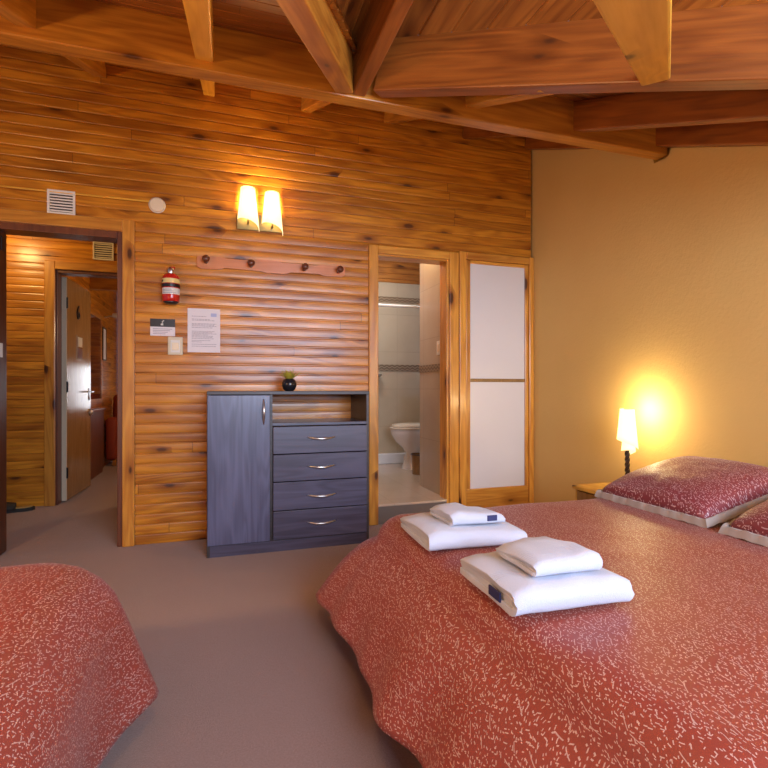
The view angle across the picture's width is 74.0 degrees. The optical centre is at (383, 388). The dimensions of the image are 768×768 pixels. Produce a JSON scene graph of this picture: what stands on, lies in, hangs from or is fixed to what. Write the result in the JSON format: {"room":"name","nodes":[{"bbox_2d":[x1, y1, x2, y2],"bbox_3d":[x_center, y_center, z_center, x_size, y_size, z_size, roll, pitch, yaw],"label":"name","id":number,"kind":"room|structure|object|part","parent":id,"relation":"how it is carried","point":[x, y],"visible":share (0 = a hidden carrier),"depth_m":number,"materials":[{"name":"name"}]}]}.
{"room":"hotel room","nodes":[
{"label":"hotel room","id":0,"kind":"room"},
{"bbox_2d":[7,235,116,506],"bbox_3d":[-2.564,-0.325,4.786,4.100,2.750,0.110,0,0,-18],"label":"wall","id":1,"kind":"structure","parent":0,"point":[26,255],"depth_m":4.53,"materials":[{"name":"brown wood"}]},
{"bbox_2d":[44,260,116,506],"bbox_3d":[-2.677,-0.050,5.148,1.050,2.200,0.920,0,0,-18],"label":"door","id":2,"kind":"structure","parent":1,"relation":"in","point":[68,411],"depth_m":4.74,"materials":[{"name":"brown wood"}]},
{"bbox_3d":[-2.997,-0.050,4.575,0.085,2.200,0.030,0,0,-18],"label":"casing","id":3,"kind":"part","parent":2,"relation":"part of","materials":[{"name":"brown wood"}]},
{"bbox_2d":[78,337,81,346],"bbox_3d":[-3.042,-0.468,5.106,0.004,0.095,0.130,0,0,-15],"label":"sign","id":4,"kind":"object","parent":2,"relation":"on","point":[79,338],"depth_m":5.10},
{"bbox_3d":[-2.536,-1.114,4.726,0.885,0.072,0.029,0,0,-18],"label":"casing","id":5,"kind":"part","parent":2,"relation":"part of","materials":[{"name":"brown wood"}]},
{"bbox_2d":[93,241,113,260],"bbox_3d":[-2.592,-1.275,4.712,0.172,0.170,0.012,0,0,-18],"label":"air vent","id":6,"kind":"object","parent":1,"relation":"in","point":[101,250],"visible":0.93,"depth_m":4.71,"materials":[{"name":"beige plastic"}]},
{"bbox_2d":[62,276,116,465],"bbox_3d":[-3.608,-0.300,6.290,0.030,2.700,3.300,0,0,-18],"label":"wall","id":7,"kind":"structure","parent":0,"point":[103,303],"depth_m":7.14,"materials":[{"name":"brown wood"}]},
{"bbox_2d":[91,310,101,402],"bbox_3d":[-3.567,-0.390,6.251,0.022,1.120,0.940,0,0,-18],"label":"wall mirror","id":8,"kind":"object","parent":7,"relation":"attached to","point":[96,319],"visible":0.62,"depth_m":6.43,"materials":[{"name":"brown wood"}]},
{"bbox_2d":[102,327,106,360],"bbox_3d":[-3.778,-0.605,6.887,0.016,0.440,0.210,0,0,-18],"label":"picture frame","id":9,"kind":"object","parent":7,"relation":"attached to","point":[104,330],"visible":0.99,"depth_m":6.88,"materials":[{"name":"white paper"}]},
{"bbox_2d":[104,313,116,317],"bbox_3d":[-3.676,-0.990,6.937,0.236,0.085,0.090,0,0,6],"label":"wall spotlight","id":10,"kind":"object","parent":7,"relation":"attached to","point":[114,315],"visible":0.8,"depth_m":6.91,"materials":[{"name":"metal"}]},
{"bbox_2d":[0,459,421,767],"bbox_3d":[-1.257,1.075,4.008,5.300,0.050,10.800,0,0,-18],"label":"floor","id":11,"kind":"structure","parent":0,"point":[243,658],"depth_m":2.07,"materials":[{"name":"brown carpet"}]},
{"bbox_2d":[7,502,34,512],"bbox_3d":[-3.161,1.000,4.367,0.285,0.101,0.123,0,0,-32],"label":"slipper","id":12,"kind":"object","parent":11,"relation":"on","point":[11,506],"visible":0.71,"depth_m":4.35,"materials":[{"name":"rubber"}]},
{"bbox_2d":[0,563,158,767],"bbox_3d":[-1.512,0.782,0.664,2.116,0.536,1.723,0,0,-18],"label":"bed","id":13,"kind":"object","parent":11,"relation":"on","point":[75,674],"visible":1,"depth_m":1.22,"materials":[{"name":"red fabric"}]},
{"bbox_2d":[91,408,105,479],"bbox_3d":[-3.464,0.645,6.074,0.100,0.810,0.940,0,0,-18],"label":"base cabinet","id":14,"kind":"object","parent":11,"relation":"on","point":[97,418],"visible":0.51,"depth_m":6.16,"materials":[{"name":"brown wood"}]},
{"bbox_2d":[106,394,116,465],"bbox_3d":[-3.544,0.560,7.269,0.660,0.980,0.600,0,0,-18],"label":"covered chair","id":15,"kind":"object","parent":11,"relation":"on","point":[111,423],"visible":0.35,"depth_m":6.92,"materials":[{"name":"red fabric"}]},
{"bbox_2d":[207,391,368,557],"bbox_3d":[-0.658,0.532,3.498,1.047,1.036,0.477,0,0,-18],"label":"storage cabinet","id":16,"kind":"object","parent":11,"relation":"on","point":[270,488],"visible":0.99,"depth_m":3.29,"materials":[{"name":"laminate"}]},
{"bbox_3d":[-1.155,0.543,3.364,0.018,1.014,0.423,0,0,-18],"label":"panel","id":17,"kind":"part","parent":16,"relation":"part of","materials":[{"name":"laminate"}]},
{"bbox_3d":[-0.912,0.506,3.211,0.378,0.932,0.017,0,0,-18],"label":"door","id":18,"kind":"part","parent":16,"relation":"part of","materials":[{"name":"grey laminate"}]},
{"bbox_3d":[-0.761,0.145,3.233,0.016,0.163,0.037,0,0,-18],"label":"handle","id":19,"kind":"part","parent":16,"relation":"part of","materials":[{"name":"metal"}]},
{"bbox_3d":[-0.664,0.025,3.518,1.047,0.022,0.435,0,0,-18],"label":"panel","id":20,"kind":"part","parent":16,"relation":"part of","materials":[{"name":"laminate"}]},
{"bbox_3d":[-0.667,0.971,3.526,1.011,0.018,0.419,0,0,-18],"label":"panel","id":21,"kind":"part","parent":16,"relation":"part of","materials":[{"name":"laminate"}]},
{"bbox_2d":[280,368,299,390],"bbox_3d":[-0.636,-0.065,3.498,0.110,0.156,0.134,0,0,43],"label":"potted plant","id":22,"kind":"object","parent":16,"relation":"on","point":[288,384],"visible":1,"depth_m":3.46,"materials":[{"name":"yellow plant"}]},
{"bbox_3d":[-0.649,-0.029,3.491,0.100,0.084,0.100,0,0,-18],"label":"pot","id":23,"kind":"part","parent":22,"relation":"part of","materials":[{"name":"black ceramic"}]},
{"bbox_2d":[273,418,365,425],"bbox_3d":[-0.485,0.229,3.583,0.629,0.018,0.423,0,0,-18],"label":"niche shelf","id":24,"kind":"object","parent":16,"relation":"attached to","point":[321,421],"depth_m":3.45,"materials":[{"name":"grey laminate"}]},
{"bbox_3d":[-0.416,0.879,3.373,0.623,0.181,0.017,0,0,-18],"label":"drawer","id":25,"kind":"part","parent":16,"relation":"part of","materials":[{"name":"grey laminate"}]},
{"bbox_3d":[-0.416,0.693,3.373,0.623,0.180,0.017,0,0,-18],"label":"drawer","id":26,"kind":"part","parent":16,"relation":"part of","materials":[{"name":"grey laminate"}]},
{"bbox_3d":[-0.416,0.510,3.373,0.623,0.173,0.017,0,0,-18],"label":"drawer","id":27,"kind":"part","parent":16,"relation":"part of","materials":[{"name":"grey laminate"}]},
{"bbox_3d":[-0.416,0.331,3.373,0.623,0.174,0.017,0,0,-18],"label":"drawer","id":28,"kind":"part","parent":16,"relation":"part of","materials":[{"name":"grey laminate"}]},
{"bbox_3d":[-0.407,0.878,3.349,0.188,0.019,0.037,0,0,-18],"label":"handle","id":29,"kind":"part","parent":16,"relation":"part of","materials":[{"name":"metal"}]},
{"bbox_3d":[-0.407,0.700,3.349,0.188,0.019,0.037,0,0,-18],"label":"handle","id":30,"kind":"part","parent":16,"relation":"part of","materials":[{"name":"metal"}]},
{"bbox_3d":[-0.407,0.510,3.349,0.188,0.019,0.037,0,0,-18],"label":"handle","id":31,"kind":"part","parent":16,"relation":"part of","materials":[{"name":"metal"}]},
{"bbox_3d":[-0.407,0.323,3.349,0.188,0.019,0.037,0,0,-18],"label":"handle","id":32,"kind":"part","parent":16,"relation":"part of","materials":[{"name":"metal"}]},
{"bbox_3d":[-0.177,0.543,3.684,0.018,1.014,0.423,0,0,-18],"label":"panel","id":33,"kind":"part","parent":16,"relation":"part of","materials":[{"name":"laminate"}]},
{"bbox_2d":[316,498,767,767],"bbox_3d":[0.992,0.797,1.703,2.166,0.507,2.215,0,0,-18],"label":"bed","id":34,"kind":"object","parent":11,"relation":"on","point":[675,674],"visible":0.71,"depth_m":1.23,"materials":[{"name":"red fabric"}]},
{"bbox_2d":[400,513,526,550],"bbox_3d":[0.284,0.508,1.892,0.368,0.069,0.349,0,0,-15],"label":"bath towel","id":35,"kind":"object","parent":34,"relation":"on","point":[432,533],"visible":0.8,"depth_m":1.75,"materials":[{"name":"white fabric"}]},
{"bbox_2d":[430,502,504,525],"bbox_3d":[0.304,0.452,1.883,0.214,0.050,0.210,0,0,-17],"label":"hand towel","id":36,"kind":"object","parent":35,"relation":"on","point":[454,513],"visible":1,"depth_m":1.81,"materials":[{"name":"white fabric"}]},
{"bbox_2d":[460,551,634,616],"bbox_3d":[0.426,0.506,1.393,0.336,0.072,0.334,0,0,-15],"label":"bath towel","id":37,"kind":"object","parent":34,"relation":"on","point":[517,592],"visible":0.83,"depth_m":1.27,"materials":[{"name":"white fabric"}]},
{"bbox_2d":[495,536,602,576],"bbox_3d":[0.437,0.441,1.380,0.199,0.050,0.223,0,0,-15],"label":"hand towel","id":38,"kind":"object","parent":37,"relation":"on","point":[543,555],"visible":1,"depth_m":1.31,"materials":[{"name":"white fabric"}]},
{"bbox_2d":[594,456,767,527],"bbox_3d":[1.459,0.444,2.402,0.600,0.216,0.634,0,0,-18],"label":"pillow","id":39,"kind":"object","parent":34,"relation":"on","point":[705,492],"visible":0.99,"depth_m":2.23,"materials":[{"name":"red fabric"}]},
{"bbox_2d":[718,500,767,546],"bbox_3d":[1.659,0.443,1.742,0.600,0.217,0.634,0,0,-18],"label":"pillow","id":40,"kind":"object","parent":34,"relation":"on","point":[751,525],"visible":1,"depth_m":1.86,"materials":[{"name":"red fabric"}]},
{"bbox_2d":[572,482,610,499],"bbox_3d":[1.453,0.825,3.068,0.477,0.450,0.410,0,0,-18],"label":"nightstand","id":41,"kind":"object","parent":11,"relation":"on","point":[583,491],"visible":0.13,"depth_m":3.13,"materials":[{"name":"brown wood"}]},
{"bbox_3d":[1.261,0.700,3.005,0.020,0.140,0.346,0,0,-18],"label":"drawer","id":42,"kind":"part","parent":41,"relation":"part of","materials":[{"name":"brown wood"}]},
{"bbox_2d":[617,409,638,474],"bbox_3d":[1.497,0.361,3.138,0.115,0.477,0.122,0,0,-18],"label":"bedside lamp","id":43,"kind":"object","parent":41,"relation":"on","point":[627,430],"visible":0.8,"depth_m":3.10,"materials":[{"name":"fabric"}]},
{"bbox_3d":[1.498,0.455,3.141,0.030,0.260,0.030,0,0,-18],"label":"twisted stem","id":44,"kind":"part","parent":43,"relation":"part of","materials":[{"name":"metal"}]},
{"bbox_3d":[1.483,0.244,3.131,0.084,0.243,0.123,0,0,-27],"label":"lamp shade","id":45,"kind":"part","parent":43,"relation":"part of","materials":[{"name":"beige fabric"}]},
{"bbox_3d":[1.510,0.353,3.134,0.088,0.115,0.063,0,0,-28],"label":"lamp shade","id":46,"kind":"part","parent":43,"relation":"part of","materials":[{"name":"beige fabric"}]},
{"bbox_2d":[0,44,530,544],"bbox_3d":[-1.089,-0.625,3.669,4.910,3.350,0.110,0,0,-18],"label":"wall","id":47,"kind":"structure","parent":0,"point":[346,180],"depth_m":3.62,"materials":[{"name":"brown wood"}]},
{"bbox_2d":[47,189,74,214],"bbox_3d":[-2.076,-1.200,3.281,0.158,0.156,0.012,0,0,-18],"label":"air vent","id":48,"kind":"object","parent":47,"relation":"in","point":[59,203],"visible":1,"depth_m":3.28,"materials":[{"name":"white plastic"}]},
{"bbox_2d":[0,208,134,554],"bbox_3d":[-2.100,-0.037,3.343,0.864,2.174,0.160,0,0,-18],"label":"door","id":49,"kind":"structure","parent":47,"relation":"in","point":[12,222],"depth_m":3.38,"materials":[{"name":"brown wood"}]},
{"bbox_3d":[-2.418,-0.245,3.223,0.007,0.090,0.030,0,0,-18],"label":"strike plate","id":50,"kind":"part","parent":49,"relation":"part of","materials":[{"name":"silver metal"}]},
{"bbox_3d":[-2.083,-1.085,3.281,0.722,0.079,0.029,0,0,-18],"label":"casing","id":51,"kind":"part","parent":49,"relation":"part of","materials":[{"name":"brown wood"}]},
{"bbox_3d":[-1.705,-0.037,3.404,0.074,2.174,0.030,0,0,-18],"label":"casing","id":52,"kind":"part","parent":49,"relation":"part of","materials":[{"name":"brown wood"}]},
{"bbox_2d":[0,185,148,201],"bbox_3d":[-2.281,-1.266,3.216,1.463,0.011,0.009,0,0,-18],"label":"cable conduit","id":53,"kind":"object","parent":47,"relation":"attached to","point":[0,185],"visible":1,"depth_m":3.32,"materials":[{"name":"brown wood"}]},
{"bbox_2d":[149,197,165,212],"bbox_3d":[-1.537,-1.246,3.454,0.106,0.106,0.022,0,0,-18],"label":"smoke detector","id":54,"kind":"object","parent":47,"relation":"attached to","point":[157,205],"visible":1,"depth_m":3.44,"materials":[{"name":"beige plastic"}]},
{"bbox_2d":[150,318,174,335],"bbox_3d":[-1.505,-0.419,3.469,0.156,0.116,0.010,0,0,-18],"label":"card","id":55,"kind":"object","parent":47,"relation":"attached to","point":[158,327],"visible":1,"depth_m":3.47,"materials":[{"name":"white paper"}]},
{"bbox_2d":[153,328,169,333],"bbox_3d":[-1.506,-0.392,3.470,0.122,0.036,0.001,0,0,-18],"label":"print","id":56,"kind":"object","parent":55,"relation":"attached to","point":[155,330],"depth_m":3.47,"materials":[{"name":"grey paper"}]},
{"bbox_2d":[161,267,179,304],"bbox_3d":[-1.433,-0.694,3.430,0.116,0.252,0.128,0,0,-18],"label":"fire extinguisher","id":57,"kind":"object","parent":47,"relation":"attached to","point":[170,285],"visible":1,"depth_m":3.38,"materials":[{"name":"red metal"}]},
{"bbox_2d":[168,337,182,354],"bbox_3d":[-1.429,-0.295,3.492,0.096,0.124,0.015,0,0,-18],"label":"light switch","id":58,"kind":"object","parent":47,"relation":"attached to","point":[175,344],"visible":1,"depth_m":3.49,"materials":[{"name":"beige plastic"}]},
{"bbox_3d":[-1.427,-0.292,3.489,0.060,0.085,0.002,0,0,-18],"label":"frame","id":59,"kind":"part","parent":58,"relation":"part of","materials":[{"name":"white plastic"}]},
{"bbox_2d":[188,308,219,352],"bbox_3d":[-1.254,-0.407,3.555,0.214,0.304,0.004,0,0,-18],"label":"notice sheet","id":60,"kind":"object","parent":47,"relation":"attached to","point":[203,324],"visible":1,"depth_m":3.55,"materials":[{"name":"white paper"}]},
{"bbox_2d":[192,316,215,346],"bbox_3d":[-1.253,-0.401,3.554,0.162,0.211,0.001,0,0,-18],"label":"print","id":61,"kind":"object","parent":60,"relation":"attached to","point":[203,327],"depth_m":3.55,"materials":[{"name":"grey paper"}]},
{"bbox_2d":[237,186,282,234],"bbox_3d":[-0.879,-1.270,3.629,0.324,0.315,0.096,0,0,-18],"label":"wall sconce","id":62,"kind":"object","parent":47,"relation":"attached to","point":[248,218],"visible":1,"depth_m":3.62,"materials":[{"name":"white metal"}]},
{"bbox_3d":[-0.954,-1.277,3.596,0.152,0.300,0.082,0,0,-18],"label":"lamp shade","id":63,"kind":"part","parent":62,"relation":"part of","materials":[{"name":"beige glass"}]},
{"bbox_3d":[-0.893,-1.192,3.664,0.320,0.117,0.020,0,0,-18],"label":"plate","id":64,"kind":"part","parent":62,"relation":"part of","materials":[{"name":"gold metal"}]},
{"bbox_3d":[-0.794,-1.262,3.649,0.152,0.300,0.082,0,0,-18],"label":"lamp shade","id":65,"kind":"part","parent":62,"relation":"part of","materials":[{"name":"beige glass"}]},
{"bbox_2d":[197,255,344,276],"bbox_3d":[-0.785,-0.880,3.659,1.050,0.091,0.097,0,0,-18],"label":"coat rack","id":66,"kind":"object","parent":47,"relation":"attached to","point":[203,261],"visible":1,"depth_m":3.67,"materials":[{"name":"orange wood"}]},
{"bbox_2d":[368,244,458,525],"bbox_3d":[0.223,-0.030,4.105,0.762,2.160,0.165,0,0,-18],"label":"door frame","id":67,"kind":"structure","parent":47,"relation":"in","point":[381,511],"depth_m":4.12,"materials":[{"name":"brown wood"}]},
{"bbox_3d":[-0.082,-0.030,3.934,0.076,2.160,0.030,0,0,-18],"label":"casing","id":68,"kind":"part","parent":67,"relation":"part of","materials":[{"name":"brown wood"}]},
{"bbox_3d":[0.240,-1.080,4.040,0.603,0.060,0.029,0,0,-18],"label":"casing","id":69,"kind":"part","parent":67,"relation":"part of","materials":[{"name":"brown wood"}]},
{"bbox_3d":[0.566,-0.030,4.146,0.083,2.160,0.030,0,0,-18],"label":"casing","id":70,"kind":"part","parent":67,"relation":"part of","materials":[{"name":"brown wood"}]},
{"bbox_2d":[458,251,533,507],"bbox_3d":[0.944,-0.036,4.267,0.702,2.172,0.034,0,0,-18],"label":"door","id":71,"kind":"structure","parent":47,"relation":"in","point":[496,292],"depth_m":4.28,"materials":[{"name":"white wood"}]},
{"bbox_3d":[0.952,-0.559,4.284,0.520,0.946,0.008,0,0,-18],"label":"pane","id":72,"kind":"part","parent":71,"relation":"part of","materials":[{"name":"white glass"}]},
{"bbox_3d":[0.952,0.382,4.284,0.520,0.880,0.008,0,0,-18],"label":"pane","id":73,"kind":"part","parent":71,"relation":"part of","materials":[{"name":"white glass"}]},
{"bbox_3d":[0.951,0.936,4.275,0.591,0.228,0.024,0,0,-18],"label":"rail","id":74,"kind":"part","parent":71,"relation":"part of","materials":[{"name":"brown wood"}]},
{"bbox_3d":[0.954,-1.045,4.277,0.520,0.026,0.022,0,0,-18],"label":"rail","id":75,"kind":"part","parent":71,"relation":"part of","materials":[{"name":"brown wood"}]},
{"bbox_3d":[0.953,-1.091,4.271,0.595,0.062,0.033,0,0,-18],"label":"rail","id":76,"kind":"part","parent":71,"relation":"part of","materials":[{"name":"brown wood"}]},
{"bbox_3d":[0.954,-0.072,4.279,0.520,0.028,0.018,0,0,-18],"label":"rail","id":77,"kind":"part","parent":71,"relation":"part of","materials":[{"name":"brown wood"}]},
{"bbox_2d":[378,260,419,453],"bbox_3d":[0.307,-0.475,6.303,2.300,2.750,0.110,0,0,-18],"label":"wall","id":78,"kind":"structure","parent":0,"point":[398,328],"depth_m":6.21,"materials":[{"name":"beige tile"}]},
{"bbox_2d":[378,452,404,463],"bbox_3d":[0.329,0.838,6.235,2.300,0.125,0.049,0,0,-18],"label":"trim","id":79,"kind":"structure","parent":78,"relation":"attached to","point":[383,458],"depth_m":6.13,"materials":[{"name":"white tile"}]},
{"bbox_2d":[378,364,419,370],"bbox_3d":[0.323,-0.258,6.255,2.300,0.075,0.007,0,0,-18],"label":"trim","id":80,"kind":"structure","parent":78,"relation":"attached to","point":[381,367],"depth_m":6.20,"materials":[{"name":"tile"}]},
{"bbox_2d":[378,296,419,303],"bbox_3d":[0.323,-1.083,6.255,2.300,0.065,0.007,0,0,-18],"label":"trim","id":81,"kind":"structure","parent":78,"relation":"attached to","point":[380,298],"depth_m":6.20,"materials":[{"name":"tile"}]},
{"bbox_2d":[378,463,439,500],"bbox_3d":[0.599,0.975,5.411,2.300,0.150,2.085,0,0,-18],"label":"floor","id":82,"kind":"structure","parent":0,"point":[394,482],"depth_m":4.81,"materials":[{"name":"beige tile"}]},
{"bbox_2d":[389,423,419,469],"bbox_3d":[0.386,0.495,5.828,0.665,0.810,0.420,0,0,-18],"label":"toilet","id":83,"kind":"object","parent":82,"relation":"on","point":[407,435],"visible":0.39,"depth_m":5.67,"materials":[{"name":"white ceramic"}]},
{"bbox_3d":[0.303,0.442,5.801,0.490,0.024,0.390,0,0,-18],"label":"seat","id":84,"kind":"part","parent":83,"relation":"part of","materials":[{"name":"white plastic"}]},
{"bbox_3d":[0.312,0.409,5.804,0.460,0.034,0.380,0,0,-18],"label":"lid","id":85,"kind":"part","parent":83,"relation":"part of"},
{"bbox_2d":[410,453,419,474],"bbox_3d":[0.370,0.792,5.402,0.180,0.215,0.180,0,0,-18],"label":"waste bin","id":86,"kind":"object","parent":82,"relation":"on","point":[415,457],"visible":0.6,"depth_m":5.34,"materials":[{"name":"plastic"}]},
{"bbox_2d":[420,264,439,494],"bbox_3d":[0.467,-0.400,4.525,0.100,2.600,0.549,0,0,-18],"label":"wall","id":87,"kind":"structure","parent":0,"point":[429,273],"depth_m":4.57,"materials":[{"name":"beige paint"}]},
{"bbox_2d":[419,364,439,371],"bbox_3d":[0.416,-0.185,4.508,0.006,0.060,0.549,0,0,-18],"label":"trim","id":88,"kind":"structure","parent":87,"relation":"attached to","point":[434,367],"depth_m":4.53,"materials":[{"name":"tile"}]},
{"bbox_2d":[437,341,439,354],"bbox_3d":[0.464,-0.350,4.349,0.015,0.120,0.072,0,0,-18],"label":"switch","id":89,"kind":"object","parent":87,"relation":"attached to","point":[438,342],"visible":0.81,"depth_m":4.34,"materials":[{"name":"white plastic"}]},
{"bbox_2d":[93,0,767,100],"bbox_3d":[-0.271,-1.365,1.494,5.114,1.826,4.729,0,0,-18],"label":"ceiling","id":90,"kind":"structure","parent":0,"point":[266,18],"depth_m":2.08,"materials":[{"name":"brown wood"}]},
{"bbox_2d":[0,0,105,77],"bbox_3d":[-1.231,-1.242,1.402,0.075,1.909,4.146,0,0,-18],"label":"rafter","id":91,"kind":"object","parent":90,"relation":"attached to","point":[22,13],"visible":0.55,"depth_m":2.00,"materials":[{"name":"brown wood"}]},
{"bbox_2d":[182,0,214,95],"bbox_3d":[-0.601,-1.263,1.660,0.075,1.866,4.046,0,0,-18],"label":"rafter","id":92,"kind":"object","parent":90,"relation":"attached to","point":[199,13],"visible":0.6,"depth_m":1.73,"materials":[{"name":"brown wood"}]},
{"bbox_2d":[276,0,352,92],"bbox_3d":[-0.260,-1.197,1.433,0.085,0.856,2.062,0,0,4],"label":"rafter","id":93,"kind":"object","parent":90,"relation":"attached to","point":[314,21],"visible":0.82,"depth_m":1.80,"materials":[{"name":"brown wood"}]},
{"bbox_2d":[301,97,330,112],"bbox_3d":[-0.370,-1.845,3.145,0.075,0.703,1.366,0,0,-18],"label":"rafter","id":94,"kind":"object","parent":90,"relation":"attached to","point":[308,105],"visible":0.29,"depth_m":3.46,"materials":[{"name":"brown wood"}]},
{"bbox_2d":[0,0,667,159],"bbox_3d":[-0.641,-1.522,2.358,4.947,0.215,0.080,0,0,-18],"label":"ceiling beam","id":95,"kind":"structure","parent":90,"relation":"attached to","point":[85,29],"depth_m":2.33,"materials":[{"name":"brown wood"}]},
{"bbox_2d":[352,0,413,95],"bbox_3d":[0.374,-1.552,0.964,0.066,0.250,3.200,0,0,-18],"label":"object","id":96,"kind":"structure","parent":90,"relation":"attached to","point":[382,20],"depth_m":2.16,"materials":[{"name":"brown wood"}]},
{"bbox_2d":[384,90,553,123],"bbox_3d":[0.354,-1.709,3.004,0.075,1.015,2.086,0,0,-18],"label":"rafter","id":97,"kind":"object","parent":90,"relation":"attached to","point":[477,102],"visible":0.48,"depth_m":2.51,"materials":[{"name":"brown wood"}]},
{"bbox_2d":[373,2,767,97],"bbox_3d":[0.988,-1.207,1.830,2.411,0.895,0.075,0,0,32],"label":"beam","id":98,"kind":"structure","parent":90,"relation":"attached to","point":[725,47],"depth_m":1.96,"materials":[{"name":"brown wood"}]},
{"bbox_2d":[593,0,671,85],"bbox_3d":[0.600,-0.787,1.158,0.091,0.673,1.465,0,0,29],"label":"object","id":99,"kind":"structure","parent":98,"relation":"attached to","point":[641,29],"depth_m":0.90,"materials":[{"name":"brown wood"}]},
{"bbox_2d":[462,89,767,139],"bbox_3d":[1.122,-1.513,2.828,0.075,1.367,2.896,0,0,-18],"label":"ceiling beam","id":100,"kind":"structure","parent":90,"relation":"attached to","point":[635,110],"depth_m":2.30,"materials":[{"name":"brown wood"}]},
{"bbox_2d":[525,121,767,149],"bbox_3d":[1.791,-1.361,2.679,0.075,1.671,3.596,0,0,-18],"label":"rafter","id":101,"kind":"object","parent":90,"relation":"attached to","point":[755,133],"visible":0.56,"depth_m":2.75,"materials":[{"name":"brown wood"}]},
{"bbox_2d":[530,146,767,502],"bbox_3d":[2.095,-0.609,2.095,0.130,3.319,5.080,0,0,-18],"label":"wall","id":102,"kind":"structure","parent":0,"point":[651,276],"depth_m":3.23,"materials":[{"name":"paint"}]},
{"bbox_3d":[-1.414,-0.300,6.981,0.050,2.700,3.350,0,0,-18],"label":"wall","id":103,"kind":"structure","parent":0,"visible":0},
{"bbox_2d":[90,277,116,291],"bbox_3d":[-2.488,-1.310,6.551,2.260,0.200,0.120,0,0,-18],"label":"ceiling beam","id":104,"kind":"structure","parent":103,"relation":"attached to","point":[98,284],"depth_m":6.20,"materials":[{"name":"brown wood"}]},
{"bbox_3d":[1.752,-0.400,5.744,0.100,2.900,2.070,0,0,-18],"label":"wall","id":105,"kind":"structure","parent":0,"visible":0},
{"bbox_2d":[378,304,419,308],"bbox_3d":[0.601,-0.855,5.404,2.298,0.058,0.060,0,0,-18],"label":"shower rail","id":106,"kind":"object","parent":105,"relation":"attached to","point":[381,305],"visible":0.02,"depth_m":5.25,"materials":[{"name":"white plastic"}]}
]}

